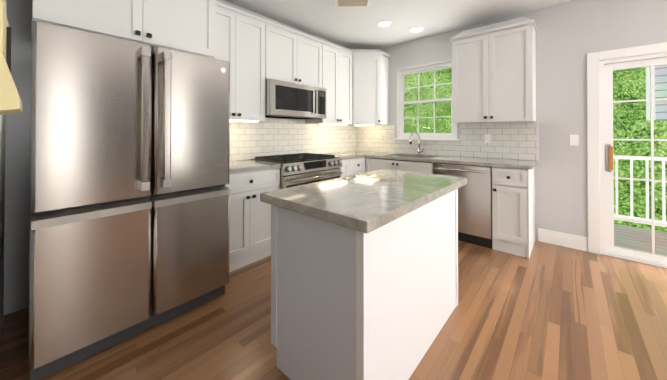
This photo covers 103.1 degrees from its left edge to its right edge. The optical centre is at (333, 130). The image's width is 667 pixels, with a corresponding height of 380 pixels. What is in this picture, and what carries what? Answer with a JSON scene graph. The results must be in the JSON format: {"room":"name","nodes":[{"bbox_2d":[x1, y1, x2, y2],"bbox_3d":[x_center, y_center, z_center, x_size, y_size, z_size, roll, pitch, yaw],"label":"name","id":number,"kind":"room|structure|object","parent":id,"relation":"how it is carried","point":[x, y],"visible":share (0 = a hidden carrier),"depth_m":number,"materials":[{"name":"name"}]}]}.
{"room":"kitchen","nodes":[
{"label":"kitchen","id":0,"kind":"room"},
{"bbox_2d":[0,0,6,333],"bbox_3d":[-1.611,-0.086,1.134,1.820,2.660,0.175,0,-1,42],"label":"wall","id":1,"kind":"structure","parent":0,"point":[2,188],"depth_m":1.67,"materials":[{"name":"grey paint"}]},
{"bbox_2d":[0,115,0,159],"bbox_3d":[-1.091,0.182,0.813,0.820,2.120,0.040,0,-1,42],"label":"door frame","id":2,"kind":"structure","parent":1,"relation":"attached to","point":[0,137],"depth_m":1.09,"materials":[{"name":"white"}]},
{"bbox_2d":[0,0,21,114],"bbox_3d":[-0.996,-0.233,0.803,0.220,0.370,0.066,0,-1,42],"label":"hanging cloth","id":3,"kind":"object","parent":1,"relation":"attached to","point":[10,101],"visible":1,"depth_m":0.74,"materials":[{"name":"beige fabric"}]},
{"bbox_2d":[4,0,348,314],"bbox_3d":[-1.774,-0.076,2.433,0.150,2.660,6.700,0,-1,42],"label":"wall","id":4,"kind":"structure","parent":0,"point":[17,206],"depth_m":1.85,"materials":[{"name":"grey paint"}]},
{"bbox_2d":[32,0,155,47],"bbox_3d":[-1.713,-0.966,1.883,0.678,0.712,0.560,0,-1,42],"label":"upper cabinet","id":5,"kind":"object","parent":4,"relation":"attached to","point":[130,20],"depth_m":1.68,"materials":[{"name":"white wood"}]},
{"bbox_2d":[156,0,219,59],"bbox_3d":[-1.418,-0.964,2.215,0.678,0.712,0.560,0,-1,42],"label":"upper cabinet","id":6,"kind":"object","parent":4,"relation":"attached to","point":[187,26],"depth_m":2.06,"materials":[{"name":"white wood"}]},
{"bbox_2d":[220,0,243,120],"bbox_3d":[-1.217,-0.715,2.687,0.348,1.202,0.411,0,-1,42],"label":"upper cabinet","id":7,"kind":"object","parent":4,"relation":"attached to","point":[231,22],"depth_m":2.67,"materials":[{"name":"white wood"}]},
{"bbox_2d":[232,9,271,121],"bbox_3d":[-1.001,-0.713,2.930,0.348,1.202,0.473,0,-1,42],"label":"upper cabinet","id":8,"kind":"object","parent":4,"relation":"attached to","point":[256,54],"depth_m":2.87,"materials":[{"name":"white wood"}]},
{"bbox_2d":[272,19,303,84],"bbox_3d":[-0.715,-0.945,3.254,0.348,0.734,0.511,0,-1,42],"label":"upper cabinet","id":9,"kind":"object","parent":4,"relation":"attached to","point":[287,46],"depth_m":3.19,"materials":[{"name":"white wood"}]},
{"bbox_2d":[265,79,325,118],"bbox_3d":[-0.536,-0.370,3.355,0.476,0.403,0.896,0,-1,42],"label":"microwave","id":10,"kind":"object","parent":9,"relation":"attached to","point":[287,100],"visible":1,"depth_m":3.15,"materials":[{"name":"silver metal"}]},
{"bbox_2d":[230,118,357,160],"bbox_3d":[-0.534,0.091,3.703,0.010,0.511,2.849,0,-1,42],"label":"tile backsplash","id":11,"kind":"structure","parent":4,"relation":"attached to","point":[281,136],"depth_m":3.58,"materials":[{"name":"white tile"}]},
{"bbox_2d":[304,32,323,87],"bbox_3d":[-0.453,-0.943,3.548,0.348,0.734,0.510,0,-1,42],"label":"upper cabinet","id":12,"kind":"object","parent":4,"relation":"attached to","point":[313,50],"depth_m":3.51,"materials":[{"name":"white wood"}]},
{"bbox_2d":[305,39,335,123],"bbox_3d":[-0.172,-0.706,3.862,0.348,1.202,0.456,0,-1,42],"label":"upper cabinet","id":13,"kind":"object","parent":4,"relation":"attached to","point":[329,51],"depth_m":3.76,"materials":[{"name":"white wood"}]},
{"bbox_2d":[336,44,351,123],"bbox_3d":[0.071,-0.705,4.096,0.401,1.202,0.453,0,-1,42],"label":"upper cabinet","id":14,"kind":"object","parent":4,"relation":"attached to","point":[343,59],"depth_m":3.98,"materials":[{"name":"white wood"}]},
{"bbox_2d":[0,240,666,379],"bbox_3d":[0.456,1.289,0.439,6.120,0.100,6.700,0,-1,42],"label":"floor","id":15,"kind":"structure","parent":0,"point":[546,311],"depth_m":1.65,"materials":[{"name":"brown wood"}]},
{"bbox_2d":[28,21,229,379],"bbox_3d":[-1.429,0.364,1.912,1.013,1.772,0.995,0,-1,42],"label":"refrigerator","id":16,"kind":"object","parent":15,"relation":"on","point":[129,180],"visible":1,"depth_m":1.50,"materials":[{"name":"grey metal"}]},
{"bbox_2d":[225,168,279,271],"bbox_3d":[-1.017,0.816,2.689,0.629,0.880,0.696,0,-1,42],"label":"base cabinet","id":17,"kind":"object","parent":15,"relation":"on","point":[250,230],"depth_m":2.48,"materials":[{"name":"white wood"}]},
{"bbox_2d":[230,160,280,172],"bbox_3d":[-1.010,0.358,2.686,0.628,0.035,0.696,0,-1,42],"label":"countertop","id":18,"kind":"structure","parent":17,"relation":"on","point":[243,166],"depth_m":2.61,"materials":[{"name":"stone"}]},
{"bbox_2d":[250,153,342,188],"bbox_3d":[-0.431,0.784,3.252,0.735,0.952,0.916,0,-1,42],"label":"range","id":19,"kind":"object","parent":15,"relation":"on","point":[297,169],"visible":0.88,"depth_m":3.02,"materials":[{"name":"silver metal"}]},
{"bbox_2d":[339,159,352,176],"bbox_3d":[-0.077,0.824,3.747,0.629,0.880,0.288,0,-1,42],"label":"base cabinet","id":20,"kind":"object","parent":15,"relation":"on","point":[347,165],"depth_m":3.58,"materials":[{"name":"white wood"}]},
{"bbox_2d":[353,157,364,174],"bbox_3d":[0.081,0.826,3.924,0.629,0.880,0.431,0,-1,42],"label":"base cabinet","id":21,"kind":"object","parent":15,"relation":"on","point":[358,163],"depth_m":3.78,"materials":[{"name":"white wood"}]},
{"bbox_2d":[324,152,364,159],"bbox_3d":[0.025,0.367,3.849,0.630,0.035,0.570,0,-1,42],"label":"countertop","id":22,"kind":"structure","parent":21,"relation":"on","point":[344,156],"depth_m":3.77,"materials":[{"name":"stone"}]},
{"bbox_2d":[338,151,536,169],"bbox_3d":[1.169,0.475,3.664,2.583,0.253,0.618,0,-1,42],"label":"countertop","id":23,"kind":"structure","parent":21,"relation":"on","point":[506,163],"depth_m":3.20,"materials":[{"name":"stone"}]},
{"bbox_2d":[409,132,424,154],"bbox_3d":[1.221,0.180,3.864,0.160,0.337,0.208,0,-1,42],"label":"faucet","id":24,"kind":"object","parent":23,"relation":"on","point":[419,148],"visible":1,"depth_m":3.89,"materials":[{"name":"silver metal"}]},
{"bbox_2d":[271,189,457,379],"bbox_3d":[0.265,0.814,1.682,0.646,0.870,1.174,0,-1,42],"label":"kitchen island","id":25,"kind":"object","parent":15,"relation":"on","point":[364,276],"depth_m":1.25,"materials":[{"name":"white wood"}]},
{"bbox_2d":[260,169,466,236],"bbox_3d":[0.283,0.356,1.658,0.690,0.046,1.260,0,-1,42],"label":"island countertop","id":26,"kind":"structure","parent":25,"relation":"on","point":[364,203],"depth_m":1.35,"materials":[{"name":"grey stone"}]},
{"bbox_2d":[433,162,491,248],"bbox_3d":[1.623,0.822,3.220,0.626,0.875,0.658,0,-1,42],"label":"dishwasher","id":27,"kind":"object","parent":15,"relation":"on","point":[475,209],"visible":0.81,"depth_m":2.92,"materials":[{"name":"grey metal"}]},
{"bbox_2d":[492,167,534,258],"bbox_3d":[2.003,0.818,2.933,0.318,0.880,0.619,0,-1,42],"label":"base cabinet","id":28,"kind":"object","parent":15,"relation":"on","point":[513,210],"depth_m":2.71,"materials":[{"name":"white wood"}]},
{"bbox_2d":[224,0,573,48],"bbox_3d":[0.456,-1.471,0.460,6.120,0.100,6.700,0,-1,42],"label":"ceiling","id":29,"kind":"structure","parent":0,"point":[352,27],"depth_m":3.21,"materials":[{"name":"white paint"}]},
{"bbox_2d":[335,0,370,6],"bbox_3d":[0.208,-1.397,2.874,0.380,0.010,0.200,0,0,2],"label":"ceiling vent","id":30,"kind":"object","parent":29,"relation":"in","point":[352,3],"visible":1,"depth_m":2.89,"materials":[{"name":"white"}]},
{"bbox_2d":[377,20,391,26],"bbox_3d":[0.664,-1.394,3.446,0.196,0.007,0.196,0,-1,42],"label":"recessed light","id":31,"kind":"object","parent":29,"relation":"in","point":[385,23],"visible":1,"depth_m":3.43,"materials":[{"name":"white"}]},
{"bbox_2d":[409,26,423,31],"bbox_3d":[1.141,-1.393,3.637,0.196,0.007,0.196,0,-1,42],"label":"recessed light","id":32,"kind":"object","parent":29,"relation":"in","point":[416,29],"visible":1,"depth_m":3.62,"materials":[{"name":"white"}]},
{"bbox_2d":[369,0,666,239],"bbox_3d":[2.632,-0.072,2.897,5.820,2.660,0.150,0,-1,42],"label":"wall","id":33,"kind":"structure","parent":0,"point":[570,35],"depth_m":2.89,"materials":[{"name":"grey paint"}]},
{"bbox_2d":[344,49,389,125],"bbox_3d":[0.450,-0.703,4.322,0.667,1.202,0.626,0,-1,42],"label":"upper cabinet","id":34,"kind":"object","parent":33,"relation":"attached to","point":[370,68],"depth_m":4.14,"materials":[{"name":"white wood"}]},
{"bbox_2d":[397,60,456,138],"bbox_3d":[1.403,-0.434,3.992,0.909,1.099,0.148,0,-1,42],"label":"window","id":35,"kind":"structure","parent":33,"relation":"in","point":[401,102],"depth_m":4.03,"materials":[{"name":"white wood"}]},
{"bbox_2d":[394,138,459,140],"bbox_3d":[1.353,0.126,3.932,0.990,0.022,0.069,0,-1,42],"label":"window sill","id":36,"kind":"structure","parent":33,"relation":"attached to","point":[428,139],"depth_m":3.81,"materials":[{"name":"white wood"}]},
{"bbox_2d":[358,122,537,160],"bbox_3d":[1.388,0.122,3.892,2.573,0.452,0.011,0,-1,42],"label":"tile backsplash","id":37,"kind":"structure","parent":33,"relation":"attached to","point":[509,140],"depth_m":3.48,"materials":[{"name":"white tile"}]},
{"bbox_2d":[381,134,387,140],"bbox_3d":[0.838,0.114,4.368,0.118,0.116,0.011,0,-1,42],"label":"electrical outlet","id":38,"kind":"object","parent":37,"relation":"attached to","point":[384,137],"visible":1,"depth_m":4.37,"materials":[{"name":"white plastic"}]},
{"bbox_2d":[485,134,490,142],"bbox_3d":[1.962,0.098,3.370,0.070,0.116,0.008,0,-1,42],"label":"electrical outlet","id":39,"kind":"object","parent":37,"relation":"attached to","point":[487,138],"visible":1,"depth_m":3.37,"materials":[{"name":"white plastic"}]},
{"bbox_2d":[450,17,536,122],"bbox_3d":[1.907,-0.685,3.191,0.842,1.159,0.379,0,-1,42],"label":"upper cabinet","id":40,"kind":"object","parent":33,"relation":"attached to","point":[493,73],"visible":1,"depth_m":3.04,"materials":[{"name":"white wood"}]},
{"bbox_2d":[538,228,587,251],"bbox_3d":[3.545,1.178,1.966,3.212,0.145,0.014,0,-1,42],"label":"baseboard","id":41,"kind":"structure","parent":33,"relation":"attached to","point":[564,239],"depth_m":2.88,"materials":[{"name":"white wood"}]},
{"bbox_2d":[570,135,578,145],"bbox_3d":[2.577,0.099,2.836,0.070,0.116,0.011,0,-1,42],"label":"switch plate","id":42,"kind":"object","parent":33,"relation":"attached to","point":[574,140],"visible":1,"depth_m":2.83,"materials":[{"name":"white plastic"}]},
{"bbox_2d":[587,42,666,267],"bbox_3d":[3.447,0.220,2.155,2.000,2.065,0.171,0,-1,42],"label":"sliding glass door","id":43,"kind":"structure","parent":33,"relation":"attached to","point":[600,166],"depth_m":2.69,"materials":[{"name":"white"}]},
{"label":"outside","id":44,"kind":"structure","parent":0,"visible":0},
{"bbox_2d":[404,67,645,223],"bbox_3d":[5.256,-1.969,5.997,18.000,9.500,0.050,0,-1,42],"label":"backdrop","id":45,"kind":"structure","parent":44,"point":[622,89],"depth_m":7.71,"materials":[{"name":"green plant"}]},
{"bbox_2d":[614,224,666,255],"bbox_3d":[4.043,1.341,2.652,3.800,0.110,1.365,0,-1,42],"label":"deck","id":46,"kind":"object","parent":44,"point":[635,233],"depth_m":3.15,"materials":[{"name":"grey wood"}]},
{"bbox_2d":[613,155,666,226],"bbox_3d":[4.431,0.759,3.091,3.800,1.060,0.140,0,-1,42],"label":"railing","id":47,"kind":"object","parent":46,"relation":"on","point":[662,159],"depth_m":3.44,"materials":[{"name":"white wood"}]},
{"bbox_3d":[3.931,2.819,4.471,18.000,0.100,3.940,0,-1,42],"label":"ground","id":48,"kind":"structure","parent":44,"visible":0},
{"bbox_2d":[617,120,666,231],"bbox_3d":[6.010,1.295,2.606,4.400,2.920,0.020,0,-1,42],"label":"bush","id":49,"kind":"object","parent":48,"relation":"on","point":[623,167],"depth_m":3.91,"materials":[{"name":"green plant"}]},
{"bbox_2d":[646,65,666,119],"bbox_3d":[6.170,0.833,2.903,3.550,3.850,0.130,0,-1,42],"label":"siding","id":50,"kind":"object","parent":48,"relation":"on","point":[657,92],"depth_m":4.00,"materials":[{"name":"white"}]}
]}

